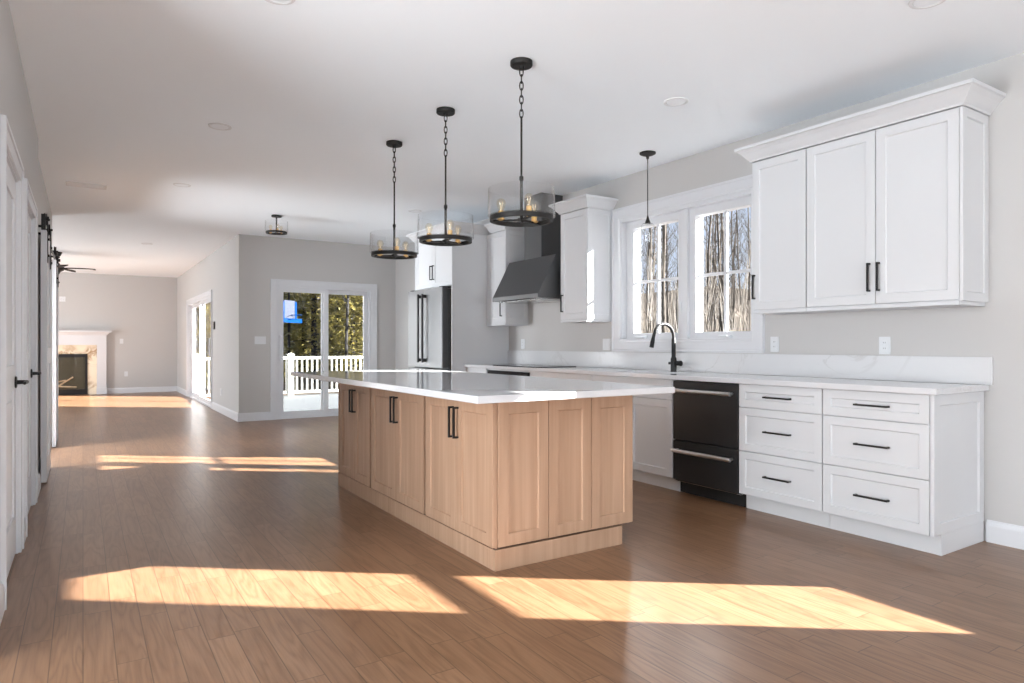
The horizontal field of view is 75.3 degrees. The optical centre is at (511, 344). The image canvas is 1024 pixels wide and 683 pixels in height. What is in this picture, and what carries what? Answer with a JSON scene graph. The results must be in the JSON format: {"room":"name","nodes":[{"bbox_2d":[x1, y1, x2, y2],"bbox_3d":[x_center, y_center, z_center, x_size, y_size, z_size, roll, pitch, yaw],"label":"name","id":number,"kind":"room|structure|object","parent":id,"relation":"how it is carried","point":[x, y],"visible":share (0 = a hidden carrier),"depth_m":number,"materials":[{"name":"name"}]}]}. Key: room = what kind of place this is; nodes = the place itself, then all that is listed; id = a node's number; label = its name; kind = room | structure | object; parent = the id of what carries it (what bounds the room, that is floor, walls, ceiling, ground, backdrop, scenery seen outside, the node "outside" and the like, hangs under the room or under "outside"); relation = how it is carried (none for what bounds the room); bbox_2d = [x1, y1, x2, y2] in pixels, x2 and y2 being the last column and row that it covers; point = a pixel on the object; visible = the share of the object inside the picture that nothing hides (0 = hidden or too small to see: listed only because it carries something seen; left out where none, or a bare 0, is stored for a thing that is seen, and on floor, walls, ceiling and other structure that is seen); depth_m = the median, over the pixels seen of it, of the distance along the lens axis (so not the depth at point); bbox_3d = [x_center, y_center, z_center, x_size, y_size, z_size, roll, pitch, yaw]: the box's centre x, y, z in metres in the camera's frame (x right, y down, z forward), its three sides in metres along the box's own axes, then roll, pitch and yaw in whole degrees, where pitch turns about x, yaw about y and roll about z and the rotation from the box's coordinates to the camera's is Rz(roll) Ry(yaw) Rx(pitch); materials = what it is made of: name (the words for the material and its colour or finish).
{"room":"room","nodes":[
{"label":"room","id":0,"kind":"room"},
{"bbox_2d":[0,0,51,459],"bbox_3d":[-1.841,-0.250,2.174,0.120,2.840,15.150,0,0,-33],"label":"wall","id":1,"kind":"structure","parent":0,"point":[15,103],"depth_m":3.98,"materials":[{"name":"beige paint"}]},
{"bbox_2d":[0,114,28,609],"bbox_3d":[-2.560,0.080,3.334,0.174,2.180,1.060,0,0,-33],"label":"door","id":2,"kind":"structure","parent":1,"relation":"in","point":[12,382],"depth_m":3.48,"materials":[{"name":"white paint"}]},
{"bbox_2d":[0,427,51,624],"bbox_3d":[-1.837,1.105,2.265,0.046,0.130,15.000,0,0,-33],"label":"baseboard","id":3,"kind":"structure","parent":1,"relation":"attached to","point":[2,588],"depth_m":2.91,"materials":[{"name":"white paint"}]},
{"bbox_2d":[24,178,40,536],"bbox_3d":[-3.277,0.080,4.443,0.174,2.180,1.060,0,0,-33],"label":"door","id":4,"kind":"structure","parent":1,"relation":"in","point":[31,373],"depth_m":4.74,"materials":[{"name":"white paint"}]},
{"bbox_2d":[38,214,59,264],"bbox_3d":[-4.795,-1.020,6.885,0.097,0.130,3.330,0,0,-33],"label":"barn door track","id":5,"kind":"object","parent":1,"relation":"attached to","point":[44,218],"visible":0.41,"depth_m":5.51,"materials":[{"name":"black metal"}]},
{"bbox_2d":[52,247,59,446],"bbox_3d":[-5.401,0.018,7.856,0.058,2.281,0.860,0,0,-33],"label":"barn door","id":6,"kind":"structure","parent":5,"relation":"hanging from","point":[55,267],"depth_m":7.50,"materials":[{"name":"white paint"}]},
{"bbox_2d":[41,213,52,482],"bbox_3d":[-4.151,0.018,5.925,0.058,2.281,0.860,0,0,-33],"label":"barn door","id":7,"kind":"structure","parent":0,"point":[46,247],"depth_m":5.57,"materials":[{"name":"white paint"}]},
{"bbox_2d":[58,272,176,387],"bbox_3d":[-11.232,-0.250,14.857,6.680,2.840,0.150,0,0,-33],"label":"wall","id":8,"kind":"structure","parent":0,"point":[141,311],"depth_m":16.04,"materials":[{"name":"beige paint"}]},
{"bbox_2d":[107,386,176,393],"bbox_3d":[-11.102,1.105,14.842,6.480,0.130,0.016,0,0,-33],"label":"baseboard","id":9,"kind":"structure","parent":8,"relation":"attached to","point":[163,388],"depth_m":16.17,"materials":[{"name":"white paint"}]},
{"bbox_2d":[177,236,236,411],"bbox_3d":[-6.278,-0.250,13.488,0.150,2.840,7.830,0,0,-33],"label":"wall","id":10,"kind":"structure","parent":0,"point":[217,272],"depth_m":11.46,"materials":[{"name":"beige paint"}]},
{"bbox_2d":[186,290,211,407],"bbox_3d":[-6.345,0.086,13.552,0.193,2.168,3.426,0,0,-33],"label":"door","id":11,"kind":"structure","parent":10,"relation":"in","point":[200,300],"depth_m":14.16,"materials":[{"name":"white paint"}]},
{"bbox_2d":[177,386,237,421],"bbox_3d":[-6.267,1.105,13.317,0.016,0.130,7.830,0,0,-33],"label":"baseboard","id":12,"kind":"structure","parent":10,"relation":"attached to","point":[223,410],"depth_m":11.17,"materials":[{"name":"white paint"}]},
{"bbox_2d":[237,234,394,412],"bbox_3d":[-3.043,-0.250,10.829,2.695,2.840,0.150,0,0,-33],"label":"wall","id":13,"kind":"structure","parent":0,"point":[260,259],"depth_m":10.33,"materials":[{"name":"beige paint"}]},
{"bbox_2d":[238,412,270,421],"bbox_3d":[-3.071,1.105,10.712,2.551,0.130,0.016,0,0,-33],"label":"baseboard","id":14,"kind":"structure","parent":13,"relation":"attached to","point":[255,416],"depth_m":10.14,"materials":[{"name":"white paint"}]},
{"bbox_2d":[255,336,265,343],"bbox_3d":[-3.871,-0.065,10.199,0.166,0.118,0.008,0,0,-33],"label":"wall switch","id":15,"kind":"object","parent":13,"relation":"attached to","point":[258,339],"visible":1,"depth_m":10.20,"materials":[{"name":"white plastic"}]},
{"bbox_2d":[271,279,376,419],"bbox_3d":[-3.048,0.076,10.800,1.731,2.188,0.193,0,0,-33],"label":"door","id":16,"kind":"structure","parent":13,"relation":"in","point":[278,286],"depth_m":10.77,"materials":[{"name":"white paint"}]},
{"bbox_2d":[290,369,674,403],"bbox_3d":[-0.503,0.253,4.704,1.265,0.035,3.235,0,0,-33],"label":"countertop","id":17,"kind":"structure","parent":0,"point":[470,387],"depth_m":3.80,"materials":[{"name":"white stone"}]},
{"bbox_2d":[0,391,1023,682],"bbox_3d":[-3.786,1.230,5.829,9.375,0.120,23.400,0,0,-33],"label":"floor","id":18,"kind":"structure","parent":0,"point":[172,538],"depth_m":3.19,"materials":[{"name":"brown wood"}]},
{"bbox_2d":[58,330,111,394],"bbox_3d":[-10.553,0.422,15.069,2.480,1.495,0.230,0,0,-33],"label":"fireplace","id":19,"kind":"object","parent":18,"relation":"on","point":[81,353],"visible":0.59,"depth_m":15.48,"materials":[{"name":"white paint"}]},
{"bbox_2d":[58,330,111,334],"bbox_3d":[-10.553,-0.270,15.069,2.480,0.110,0.230,0,0,-33],"label":"mantel shelf","id":20,"kind":"object","parent":19,"relation":"attached to","point":[60,332],"depth_m":15.35,"materials":[{"name":"white paint"}]},
{"bbox_2d":[338,383,370,487],"bbox_3d":[-0.842,0.665,5.409,1.000,0.789,0.722,0,0,-33],"label":"base cabinet","id":21,"kind":"object","parent":18,"relation":"on","point":[355,401],"depth_m":5.12,"materials":[{"name":"brown wood"}]},
{"bbox_2d":[371,388,425,514],"bbox_3d":[-0.406,0.665,4.715,0.980,0.789,0.914,0,0,-33],"label":"base cabinet","id":22,"kind":"object","parent":18,"relation":"on","point":[398,419],"visible":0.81,"depth_m":4.40,"materials":[{"name":"brown wood"}]},
{"bbox_2d":[408,286,450,370],"bbox_3d":[-0.753,0.234,8.540,0.957,1.872,0.960,0,0,-33],"label":"refrigerator","id":23,"kind":"object","parent":18,"relation":"on","point":[429,310],"visible":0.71,"depth_m":8.16,"materials":[{"name":"silver metal"}]},
{"bbox_2d":[467,367,487,372],"bbox_3d":[-0.183,0.724,8.000,0.638,0.893,0.458,0,0,-33],"label":"base cabinet","id":24,"kind":"object","parent":18,"relation":"on","point":[476,370],"visible":0.06,"depth_m":7.82,"materials":[{"name":"white paint"}]},
{"bbox_2d":[451,231,508,371],"bbox_3d":[-0.384,-0.092,8.161,0.805,2.524,0.022,0,0,-33],"label":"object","id":25,"kind":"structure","parent":18,"relation":"on","point":[473,341],"depth_m":8.08,"materials":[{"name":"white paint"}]},
{"bbox_2d":[338,473,621,571],"bbox_3d":[-0.399,1.116,4.702,0.874,0.108,2.500,0,0,-33],"label":"plinth","id":26,"kind":"object","parent":18,"relation":"on","point":[495,560],"visible":0.61,"depth_m":3.74,"materials":[{"name":"brown wood"}]},
{"bbox_2d":[487,369,529,375],"bbox_3d":[0.178,0.724,7.425,0.657,0.893,0.895,0,0,-33],"label":"oven","id":27,"kind":"object","parent":18,"relation":"on","point":[490,371],"visible":0.16,"depth_m":7.24,"materials":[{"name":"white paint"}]},
{"bbox_2d":[426,395,632,548],"bbox_3d":[0.074,0.665,3.995,1.002,0.789,0.812,0,0,-33],"label":"base cabinet","id":28,"kind":"object","parent":18,"relation":"on","point":[460,436],"depth_m":3.66,"materials":[{"name":"brown wood"}]},
{"bbox_2d":[530,371,590,380],"bbox_3d":[0.698,0.724,6.639,0.638,0.893,0.986,0,0,-33],"label":"base cabinet","id":29,"kind":"object","parent":18,"relation":"on","point":[532,373],"visible":0.04,"depth_m":6.45,"materials":[{"name":"white paint"}]},
{"bbox_2d":[591,375,679,490],"bbox_3d":[1.236,0.724,5.807,0.638,0.893,0.992,0,0,-33],"label":"base cabinet","id":30,"kind":"object","parent":18,"relation":"on","point":[653,438],"visible":0.34,"depth_m":5.44,"materials":[{"name":"white paint"}]},
{"bbox_2d":[670,380,745,506],"bbox_3d":[1.654,0.728,5.110,0.641,0.885,0.626,0,0,-33],"label":"dishwasher","id":31,"kind":"object","parent":18,"relation":"on","point":[705,450],"visible":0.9,"depth_m":4.95,"materials":[{"name":"black metal"}]},
{"bbox_2d":[739,384,829,527],"bbox_3d":[2.021,0.724,4.594,0.638,0.893,0.632,0,0,-33],"label":"base cabinet","id":32,"kind":"object","parent":18,"relation":"on","point":[781,463],"visible":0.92,"depth_m":4.42,"materials":[{"name":"white paint"}]},
{"bbox_2d":[823,389,983,555],"bbox_3d":[2.370,0.724,4.054,0.638,0.893,0.652,0,0,-33],"label":"base cabinet","id":33,"kind":"object","parent":18,"relation":"on","point":[901,469],"visible":0.94,"depth_m":3.84,"materials":[{"name":"white paint"}]},
{"bbox_2d":[464,364,988,394],"bbox_3d":[1.128,0.258,5.977,0.638,0.036,5.284,0,0,-33],"label":"countertop","id":34,"kind":"structure","parent":33,"relation":"on","point":[906,387],"depth_m":4.58,"materials":[{"name":"white stone"}]},
{"bbox_2d":[497,364,575,367],"bbox_3d":[0.236,0.236,7.400,0.505,0.007,0.910,0,0,-33],"label":"cooktop","id":35,"kind":"object","parent":34,"relation":"in","point":[516,365],"visible":1,"depth_m":7.36,"materials":[{"name":"black glass"}]},
{"bbox_2d":[649,322,682,371],"bbox_3d":[1.338,0.023,5.776,0.302,0.433,0.122,0,0,-33],"label":"faucet","id":36,"kind":"object","parent":34,"relation":"on","point":[674,363],"visible":1,"depth_m":5.84,"materials":[{"name":"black metal"}]},
{"bbox_2d":[8,0,1023,277],"bbox_3d":[-3.786,-1.745,5.829,9.375,0.150,23.400,0,0,-33],"label":"ceiling","id":37,"kind":"structure","parent":0,"point":[124,95],"depth_m":4.38,"materials":[{"name":"white paint"}]},
{"bbox_2d":[57,252,95,273],"bbox_3d":[-8.169,-1.467,11.966,1.119,0.404,1.138,0,0,-33],"label":"ceiling fan","id":38,"kind":"object","parent":37,"relation":"hanging from","point":[61,267],"visible":0.32,"depth_m":11.98,"materials":[{"name":"brown metal"}]},
{"bbox_2d":[65,181,106,189],"bbox_3d":[-4.456,-1.665,6.943,0.360,0.010,0.200,0,0,-33],"label":"ceiling vent","id":39,"kind":"object","parent":37,"relation":"in","point":[68,183],"visible":1,"depth_m":6.93,"materials":[{"name":"white plastic"}]},
{"bbox_2d":[208,123,231,130],"bbox_3d":[-2.235,-1.666,5.075,0.170,0.006,0.170,0,0,-33],"label":"recessed light","id":40,"kind":"object","parent":37,"relation":"in","point":[218,126],"visible":1,"depth_m":5.07,"materials":[{"name":"white plastic"}]},
{"bbox_2d":[266,214,286,234],"bbox_3d":[-3.044,-1.548,8.571,0.284,0.241,0.284,0,0,-33],"label":"flush light","id":41,"kind":"object","parent":37,"relation":"attached to","point":[276,216],"visible":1,"depth_m":8.55,"materials":[{"name":"brown metal"}]},
{"bbox_2d":[265,0,294,4],"bbox_3d":[-1.121,-1.666,3.169,0.170,0.006,0.170,0,0,-33],"label":"recessed light","id":42,"kind":"object","parent":37,"relation":"in","point":[277,2],"visible":1,"depth_m":3.22,"materials":[{"name":"white plastic"}]},
{"bbox_2d":[370,140,418,258],"bbox_3d":[-0.972,-1.190,5.475,0.400,0.959,0.400,0,0,-19],"label":"pendant light","id":43,"kind":"object","parent":37,"relation":"hanging from","point":[393,144],"visible":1,"depth_m":5.47,"materials":[{"name":"brown metal"}]},
{"bbox_2d":[417,106,473,245],"bbox_3d":[-0.472,-1.190,4.715,0.400,0.959,0.400,0,0,-2],"label":"pendant light","id":44,"kind":"object","parent":37,"relation":"hanging from","point":[444,111],"visible":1,"depth_m":4.71,"materials":[{"name":"black metal"}]},
{"bbox_2d":[426,223,432,241],"bbox_3d":[-0.592,-0.799,4.736,0.055,0.134,0.054,0,0,-33],"label":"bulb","id":45,"kind":"object","parent":44,"relation":"attached to","point":[429,240],"depth_m":4.72,"materials":[{"name":"clear glass"}]},
{"bbox_2d":[488,57,554,226],"bbox_3d":[0.056,-1.190,3.913,0.400,0.959,0.400,0,0,26],"label":"pendant light","id":46,"kind":"object","parent":37,"relation":"hanging from","point":[518,63],"visible":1,"depth_m":3.91,"materials":[{"name":"brown metal"}]},
{"bbox_2d":[497,201,505,220],"bbox_3d":[-0.065,-0.799,3.934,0.055,0.134,0.054,0,0,-33],"label":"bulb","id":47,"kind":"object","parent":46,"relation":"attached to","point":[499,219],"depth_m":3.92,"materials":[{"name":"clear glass"}]},
{"bbox_2d":[524,193,531,216],"bbox_3d":[0.097,-0.799,3.798,0.055,0.134,0.054,0,0,-33],"label":"bulb","id":48,"kind":"object","parent":46,"relation":"attached to","point":[528,208],"depth_m":3.79,"materials":[{"name":"clear glass"}]},
{"bbox_2d":[531,205,538,222],"bbox_3d":[0.134,-0.799,4.006,0.055,0.134,0.054,0,0,-33],"label":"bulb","id":49,"kind":"object","parent":46,"relation":"attached to","point":[533,219],"depth_m":3.99,"materials":[{"name":"clear glass"}]},
{"bbox_2d":[640,150,655,242],"bbox_3d":[1.181,-1.274,5.772,0.140,0.789,0.140,0,0,-33],"label":"pendant","id":50,"kind":"object","parent":37,"relation":"hanging from","point":[648,153],"visible":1,"depth_m":5.76,"materials":[{"name":"brown metal"}]},
{"bbox_2d":[663,97,688,106],"bbox_3d":[1.127,-1.666,4.557,0.170,0.006,0.170,0,0,-33],"label":"recessed light","id":51,"kind":"object","parent":37,"relation":"in","point":[675,101],"visible":1,"depth_m":4.54,"materials":[{"name":"white plastic"}]},
{"bbox_2d":[908,0,945,8],"bbox_3d":[2.017,-1.666,3.210,0.170,0.006,0.170,0,0,-33],"label":"recessed light","id":52,"kind":"object","parent":37,"relation":"in","point":[914,4],"visible":1,"depth_m":3.24,"materials":[{"name":"white plastic"}]},
{"bbox_2d":[395,52,1023,540],"bbox_3d":[2.209,-0.250,5.044,0.160,2.840,15.570,0,0,-33],"label":"wall","id":53,"kind":"structure","parent":0,"point":[995,329],"depth_m":4.12,"materials":[{"name":"beige paint"}]},
{"bbox_2d":[416,233,450,290],"bbox_3d":[-0.679,-1.034,8.589,0.835,0.639,1.012,0,0,-33],"label":"upper cabinet","id":54,"kind":"object","parent":53,"relation":"attached to","point":[433,263],"visible":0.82,"depth_m":8.36,"materials":[{"name":"white paint"}]},
{"bbox_2d":[406,219,523,242],"bbox_3d":[-0.583,-1.409,8.390,0.891,0.106,1.678,0,0,-33],"label":"crown molding","id":55,"kind":"structure","parent":54,"relation":"on","point":[464,227],"depth_m":8.03,"materials":[{"name":"white paint"}]},
{"bbox_2d":[487,230,527,325],"bbox_3d":[-0.070,-0.791,8.086,0.360,1.126,0.435,0,0,-33],"label":"upper cabinet","id":56,"kind":"object","parent":53,"relation":"attached to","point":[505,247],"visible":0.73,"depth_m":7.95,"materials":[{"name":"white paint"}]},
{"bbox_2d":[492,192,562,303],"bbox_3d":[0.253,-1.073,7.411,0.551,1.190,0.910,0,0,-33],"label":"range hood","id":57,"kind":"object","parent":53,"relation":"attached to","point":[535,279],"visible":0.88,"depth_m":7.32,"materials":[{"name":"grey metal"}]},
{"bbox_2d":[560,208,611,322],"bbox_3d":[0.750,-0.791,6.817,0.360,1.126,0.441,0,0,-33],"label":"upper cabinet","id":58,"kind":"object","parent":53,"relation":"attached to","point":[586,234],"visible":1,"depth_m":6.68,"materials":[{"name":"white paint"}]},
{"bbox_2d":[548,194,617,214],"bbox_3d":[0.726,-1.409,6.803,0.417,0.106,0.620,0,0,-33],"label":"crown molding","id":59,"kind":"structure","parent":58,"relation":"on","point":[584,201],"depth_m":6.63,"materials":[{"name":"white paint"}]},
{"bbox_2d":[603,339,610,349],"bbox_3d":[0.971,0.000,6.803,0.008,0.118,0.120,0,0,-33],"label":"wall switch","id":60,"kind":"object","parent":53,"relation":"attached to","point":[606,342],"visible":1,"depth_m":6.80,"materials":[{"name":"white plastic"}]},
{"bbox_2d":[612,174,764,352],"bbox_3d":[1.567,-0.645,6.013,0.186,1.430,1.775,0,0,-33],"label":"window","id":61,"kind":"structure","parent":53,"relation":"in","point":[688,208],"depth_m":5.97,"materials":[{"name":"white paint"}]},
{"bbox_2d":[508,350,992,384],"bbox_3d":[1.393,0.157,6.137,0.021,0.165,5.304,0,0,-33],"label":"backsplash","id":62,"kind":"structure","parent":53,"relation":"attached to","point":[936,369],"depth_m":4.97,"materials":[{"name":"stone"}]},
{"bbox_2d":[770,337,778,351],"bbox_3d":[2.040,-0.002,5.151,0.009,0.118,0.074,0,0,-33],"label":"wall outlet","id":63,"kind":"object","parent":53,"relation":"attached to","point":[774,341],"visible":1,"depth_m":5.15,"materials":[{"name":"white plastic"}]},
{"bbox_2d":[751,149,830,314],"bbox_3d":[2.032,-0.791,4.837,0.360,1.126,0.441,0,0,-33],"label":"upper cabinet","id":64,"kind":"object","parent":53,"relation":"attached to","point":[779,183],"visible":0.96,"depth_m":4.75,"materials":[{"name":"white paint"}]},
{"bbox_2d":[879,337,889,353],"bbox_3d":[2.497,0.007,4.444,0.009,0.118,0.074,0,0,-33],"label":"wall outlet","id":65,"kind":"object","parent":53,"relation":"attached to","point":[884,342],"visible":1,"depth_m":4.44,"materials":[{"name":"white plastic"}]},
{"bbox_2d":[807,106,988,312],"bbox_3d":[2.415,-0.791,4.244,0.360,1.126,0.968,0,0,-33],"label":"upper cabinet","id":66,"kind":"object","parent":53,"relation":"attached to","point":[898,214],"visible":1,"depth_m":4.05,"materials":[{"name":"white paint"}]},
{"bbox_2d":[734,78,1005,162],"bbox_3d":[2.271,-1.409,4.415,0.417,0.106,1.588,0,0,-33],"label":"crown molding","id":67,"kind":"structure","parent":66,"relation":"on","point":[974,94],"depth_m":4.08,"materials":[{"name":"white paint"}]},
{"bbox_2d":[986,519,1023,549],"bbox_3d":[2.136,1.105,4.996,0.016,0.130,15.270,0,0,-33],"label":"baseboard","id":68,"kind":"structure","parent":53,"relation":"attached to","point":[1006,534],"depth_m":3.85,"materials":[{"name":"white paint"}]},
{"label":"outside","id":69,"kind":"structure","parent":0,"visible":0},
{"bbox_2d":[209,393,337,410],"bbox_3d":[-3.273,1.404,14.577,6.060,0.232,6.374,0,0,-33],"label":"deck","id":70,"kind":"object","parent":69,"point":[309,401],"visible":0.04,"depth_m":14.73,"materials":[{"name":"white wood"}]},
{"bbox_2d":[196,353,362,396],"bbox_3d":[-4.950,0.749,17.105,5.930,1.078,0.160,0,0,-33],"label":"deck railing","id":71,"kind":"object","parent":70,"relation":"on","point":[289,360],"visible":0.25,"depth_m":16.77,"materials":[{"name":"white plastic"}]},
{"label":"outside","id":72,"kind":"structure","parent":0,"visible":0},
{"bbox_2d":[205,362,358,398],"bbox_3d":[14.822,2.170,69.140,220.000,0.200,220.000,0,0,-33],"label":"ground","id":73,"kind":"structure","parent":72,"point":[299,378],"depth_m":32.68,"materials":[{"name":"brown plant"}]},
{"bbox_2d":[196,302,210,389],"bbox_3d":[-13.513,-3.182,27.954,3.319,10.507,3.540,0,0,4],"label":"pine tree","id":74,"kind":"object","parent":73,"relation":"on","point":[208,326],"visible":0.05,"depth_m":27.93,"materials":[{"name":"green plant"}]},
{"bbox_2d":[283,292,294,376],"bbox_3d":[-14.133,-2.604,38.451,2.953,9.350,3.151,0,0,30],"label":"pine tree","id":75,"kind":"object","parent":73,"relation":"on","point":[284,292],"visible":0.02,"depth_m":38.65,"materials":[{"name":"green plant"}]},
{"bbox_2d":[283,300,301,322],"bbox_3d":[-10.476,0.100,27.760,3.347,3.940,1.131,0,0,-23],"label":"basketball hoop","id":76,"kind":"object","parent":73,"relation":"on","point":[290,315],"visible":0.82,"depth_m":28.21,"materials":[{"name":"blue plastic"}]},
{"bbox_2d":[286,292,300,353],"bbox_3d":[-10.742,-5.021,32.495,2.290,14.189,2.614,0,0,24],"label":"bare tree","id":77,"kind":"object","parent":73,"relation":"on","point":[288,298],"visible":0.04,"depth_m":32.28,"materials":[{"name":"brown plant"}]},
{"bbox_2d":[283,292,310,371],"bbox_3d":[-15.079,-2.370,44.977,2.806,8.884,2.994,0,0,0],"label":"pine tree","id":78,"kind":"object","parent":73,"relation":"on","point":[283,292],"visible":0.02,"depth_m":44.70,"materials":[{"name":"green plant"}]},
{"bbox_2d":[283,292,329,371],"bbox_3d":[-13.103,-3.948,42.001,3.739,12.039,3.737,0,0,-44],"label":"pine tree","id":79,"kind":"object","parent":73,"relation":"on","point":[291,293],"visible":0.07,"depth_m":41.87,"materials":[{"name":"green plant"}]},
{"bbox_2d":[283,293,343,381],"bbox_3d":[-10.932,-4.035,36.407,3.791,12.212,3.793,0,0,-20],"label":"pine tree","id":80,"kind":"object","parent":73,"relation":"on","point":[314,350],"visible":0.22,"depth_m":36.21,"materials":[{"name":"green plant"}]},
{"bbox_2d":[318,294,356,370],"bbox_3d":[-10.367,-2.113,39.769,2.765,8.479,3.122,0,0,15],"label":"pine tree","id":81,"kind":"object","parent":73,"relation":"on","point":[335,305],"visible":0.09,"depth_m":39.34,"materials":[{"name":"green plant"}]},
{"bbox_2d":[328,295,362,370],"bbox_3d":[-8.279,-2.521,34.394,2.852,9.184,2.851,0,0,-15],"label":"pine tree","id":82,"kind":"object","parent":73,"relation":"on","point":[340,301],"visible":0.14,"depth_m":34.05,"materials":[{"name":"green plant"}]},
{"bbox_2d":[342,295,348,370],"bbox_3d":[-7.485,-5.907,29.707,2.577,15.963,2.941,0,0,-7],"label":"bare tree","id":83,"kind":"object","parent":73,"relation":"on","point":[347,299],"visible":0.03,"depth_m":29.89,"materials":[{"name":"brown plant"}]},
{"bbox_2d":[338,295,362,370],"bbox_3d":[-6.518,-3.345,31.167,3.650,10.833,3.422,0,0,2],"label":"pine tree","id":84,"kind":"object","parent":73,"relation":"on","point":[360,305],"visible":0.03,"depth_m":30.73,"materials":[{"name":"green plant"}]},
{"bbox_2d":[643,225,671,332],"bbox_3d":[6.513,-7.072,28.889,2.688,18.304,3.348,0,0,-29],"label":"bare tree","id":85,"kind":"object","parent":73,"relation":"on","point":[663,239],"visible":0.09,"depth_m":28.81,"materials":[{"name":"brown plant"}]},
{"bbox_2d":[641,225,674,329],"bbox_3d":[7.270,-6.014,34.191,3.580,16.174,3.062,0,0,-26],"label":"bare tree","id":86,"kind":"object","parent":73,"relation":"on","point":[654,247],"visible":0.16,"depth_m":34.24,"materials":[{"name":"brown plant"}]},
{"bbox_2d":[642,226,676,332],"bbox_3d":[6.651,-8.303,31.294,3.804,20.767,3.057,0,0,33],"label":"bare tree","id":87,"kind":"object","parent":73,"relation":"on","point":[650,270],"visible":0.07,"depth_m":31.15,"materials":[{"name":"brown plant"}]},
{"bbox_2d":[641,224,677,312],"bbox_3d":[9.472,-6.659,41.208,3.247,17.480,2.562,0,0,16],"label":"bare tree","id":88,"kind":"object","parent":73,"relation":"on","point":[667,242],"visible":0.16,"depth_m":41.21,"materials":[{"name":"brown plant"}]},
{"bbox_2d":[641,225,677,322],"bbox_3d":[10.493,-6.378,46.967,4.391,16.905,3.172,0,0,-11],"label":"bare tree","id":89,"kind":"object","parent":73,"relation":"on","point":[662,225],"visible":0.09,"depth_m":46.85,"materials":[{"name":"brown plant"}]},
{"bbox_2d":[652,224,677,322],"bbox_3d":[13.841,-8.160,59.473,3.698,20.484,3.010,0,0,13],"label":"bare tree","id":90,"kind":"object","parent":73,"relation":"on","point":[667,261],"visible":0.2,"depth_m":59.52,"materials":[{"name":"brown plant"}]},
{"bbox_2d":[671,223,677,332],"bbox_3d":[16.824,-5.636,66.961,3.036,15.419,2.943,0,0,-4],"label":"bare tree","id":91,"kind":"object","parent":73,"relation":"on","point":[671,223],"visible":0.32,"depth_m":67.20,"materials":[{"name":"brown plant"}]},
{"bbox_2d":[641,243,750,332],"bbox_3d":[12.170,-0.657,44.777,33.540,5.479,50.908,0,0,20],"label":"underbrush","id":92,"kind":"object","parent":73,"relation":"on","point":[741,326],"visible":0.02,"depth_m":23.13,"materials":[{"name":"brown plant"}]},
{"bbox_2d":[703,213,728,328],"bbox_3d":[10.884,-6.841,36.279,3.481,17.828,2.896,0,0,-14],"label":"bare tree","id":93,"kind":"object","parent":73,"relation":"on","point":[716,216],"visible":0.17,"depth_m":35.85,"materials":[{"name":"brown plant"}]},
{"bbox_2d":[704,217,728,331],"bbox_3d":[14.198,-6.057,46.867,2.398,16.273,2.902,0,0,7],"label":"bare tree","id":94,"kind":"object","parent":73,"relation":"on","point":[715,326],"visible":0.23,"depth_m":46.70,"materials":[{"name":"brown plant"}]},
{"bbox_2d":[703,215,735,331],"bbox_3d":[14.977,-6.968,49.177,3.475,18.087,3.448,0,0,42],"label":"bare tree","id":95,"kind":"object","parent":73,"relation":"on","point":[712,313],"visible":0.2,"depth_m":48.87,"materials":[{"name":"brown plant"}]},
{"bbox_2d":[703,212,744,331],"bbox_3d":[9.659,-5.950,31.518,3.041,16.051,2.504,0,0,0],"label":"bare tree","id":96,"kind":"object","parent":73,"relation":"on","point":[710,217],"visible":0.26,"depth_m":31.61,"materials":[{"name":"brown plant"}]},
{"bbox_2d":[703,210,749,331],"bbox_3d":[12.879,-6.456,40.093,3.178,17.059,4.425,0,0,26],"label":"bare tree","id":97,"kind":"object","parent":73,"relation":"on","point":[722,232],"visible":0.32,"depth_m":39.95,"materials":[{"name":"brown plant"}]},
{"bbox_2d":[704,210,750,331],"bbox_3d":[9.447,-6.330,28.846,2.480,16.813,3.200,0,0,36],"label":"bare tree","id":98,"kind":"object","parent":73,"relation":"on","point":[739,210],"visible":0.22,"depth_m":28.82,"materials":[{"name":"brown plant"}]},
{"bbox_2d":[710,210,749,330],"bbox_3d":[14.622,-6.596,42.618,3.935,17.341,3.339,0,0,0],"label":"bare tree","id":99,"kind":"object","parent":73,"relation":"on","point":[737,255],"visible":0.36,"depth_m":42.44,"materials":[{"name":"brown plant"}]},
{"bbox_2d":[717,209,747,327],"bbox_3d":[18.463,-6.415,55.860,3.349,16.982,2.643,0,0,5],"label":"bare tree","id":100,"kind":"object","parent":73,"relation":"on","point":[734,257],"visible":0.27,"depth_m":55.66,"materials":[{"name":"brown plant"}]},
{"bbox_2d":[723,211,748,330],"bbox_3d":[19.136,-8.752,58.838,4.196,21.655,4.132,0,0,-34],"label":"bare tree","id":101,"kind":"object","parent":73,"relation":"on","point":[731,211],"visible":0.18,"depth_m":58.43,"materials":[{"name":"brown plant"}]},
{"bbox_2d":[729,207,750,330],"bbox_3d":[16.140,-7.255,44.880,4.027,18.657,3.518,0,0,-25],"label":"bare tree","id":102,"kind":"object","parent":73,"relation":"on","point":[749,249],"visible":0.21,"depth_m":44.72,"materials":[{"name":"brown plant"}]},
{"bbox_2d":[732,209,750,313],"bbox_3d":[11.936,-5.908,32.476,3.461,15.962,3.031,0,0,40],"label":"bare tree","id":103,"kind":"object","parent":73,"relation":"on","point":[740,209],"visible":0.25,"depth_m":32.78,"materials":[{"name":"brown plant"}]},
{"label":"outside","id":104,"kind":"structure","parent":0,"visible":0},
{"bbox_2d":[309,286,750,359],"bbox_3d":[-2.179,-3.356,72.406,225.000,12.548,176.047,0,0,-33],"label":"hillside","id":105,"kind":"structure","parent":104,"point":[729,289],"depth_m":82.29,"materials":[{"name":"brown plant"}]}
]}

